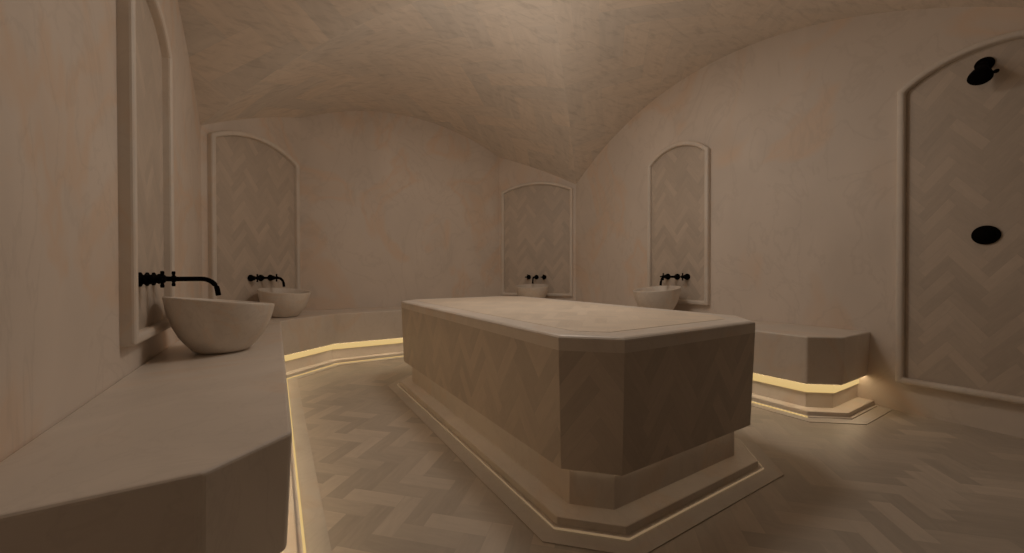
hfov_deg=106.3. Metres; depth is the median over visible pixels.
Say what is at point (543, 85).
ceiling
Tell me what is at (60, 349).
wall
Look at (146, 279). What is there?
tap
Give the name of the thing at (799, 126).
wall
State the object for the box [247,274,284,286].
tap
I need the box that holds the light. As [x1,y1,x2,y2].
[284,338,858,392]
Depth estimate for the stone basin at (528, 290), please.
4.24 m
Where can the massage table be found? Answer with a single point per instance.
(608, 428)
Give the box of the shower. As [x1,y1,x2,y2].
[967,57,999,85]
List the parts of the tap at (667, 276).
handle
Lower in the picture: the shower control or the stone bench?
the stone bench
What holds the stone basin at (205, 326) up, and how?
on the stone bench
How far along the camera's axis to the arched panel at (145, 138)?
1.50 m
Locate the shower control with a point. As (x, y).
(986, 234)
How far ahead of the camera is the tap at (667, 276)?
3.27 m
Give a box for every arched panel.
[116,0,174,346]
[207,130,299,301]
[501,181,572,296]
[647,141,710,305]
[895,29,1023,404]
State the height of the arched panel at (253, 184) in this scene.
1.398 m
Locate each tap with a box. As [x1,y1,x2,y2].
[138,271,220,295]
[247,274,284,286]
[525,274,545,283]
[659,273,689,284]
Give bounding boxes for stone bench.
[0,306,892,552]
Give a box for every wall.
[0,0,201,461]
[201,117,301,298]
[300,111,498,310]
[499,157,575,300]
[576,7,1023,437]
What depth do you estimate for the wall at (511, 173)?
4.66 m
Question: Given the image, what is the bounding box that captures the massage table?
[388,296,783,552]
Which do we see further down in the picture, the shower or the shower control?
the shower control
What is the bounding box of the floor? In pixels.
[297,358,1023,552]
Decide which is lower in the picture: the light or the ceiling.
the light
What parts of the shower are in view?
wall plate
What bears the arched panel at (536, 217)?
attached to the wall at (511, 173)
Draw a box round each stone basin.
[162,297,274,353]
[257,288,310,317]
[515,284,548,297]
[633,286,680,309]
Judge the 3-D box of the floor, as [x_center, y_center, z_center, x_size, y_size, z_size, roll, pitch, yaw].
[0.190,0.791,2.145,3.551,0.050,4.915,0,1,-32]
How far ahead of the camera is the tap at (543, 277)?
4.58 m
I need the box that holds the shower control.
[971,225,1000,244]
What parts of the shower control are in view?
turning knob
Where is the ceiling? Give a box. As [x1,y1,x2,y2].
[178,0,1023,183]
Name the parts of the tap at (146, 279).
handle, handle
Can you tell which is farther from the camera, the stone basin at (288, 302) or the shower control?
the stone basin at (288, 302)
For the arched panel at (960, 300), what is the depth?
1.96 m
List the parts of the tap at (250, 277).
handle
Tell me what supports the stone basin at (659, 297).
on the stone bench
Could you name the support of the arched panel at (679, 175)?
attached to the wall at (799, 126)
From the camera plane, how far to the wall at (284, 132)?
3.11 m
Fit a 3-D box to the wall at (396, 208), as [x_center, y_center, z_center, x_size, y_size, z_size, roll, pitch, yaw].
[-1.095,-0.483,4.219,2.151,2.508,0.080,0,1,-32]

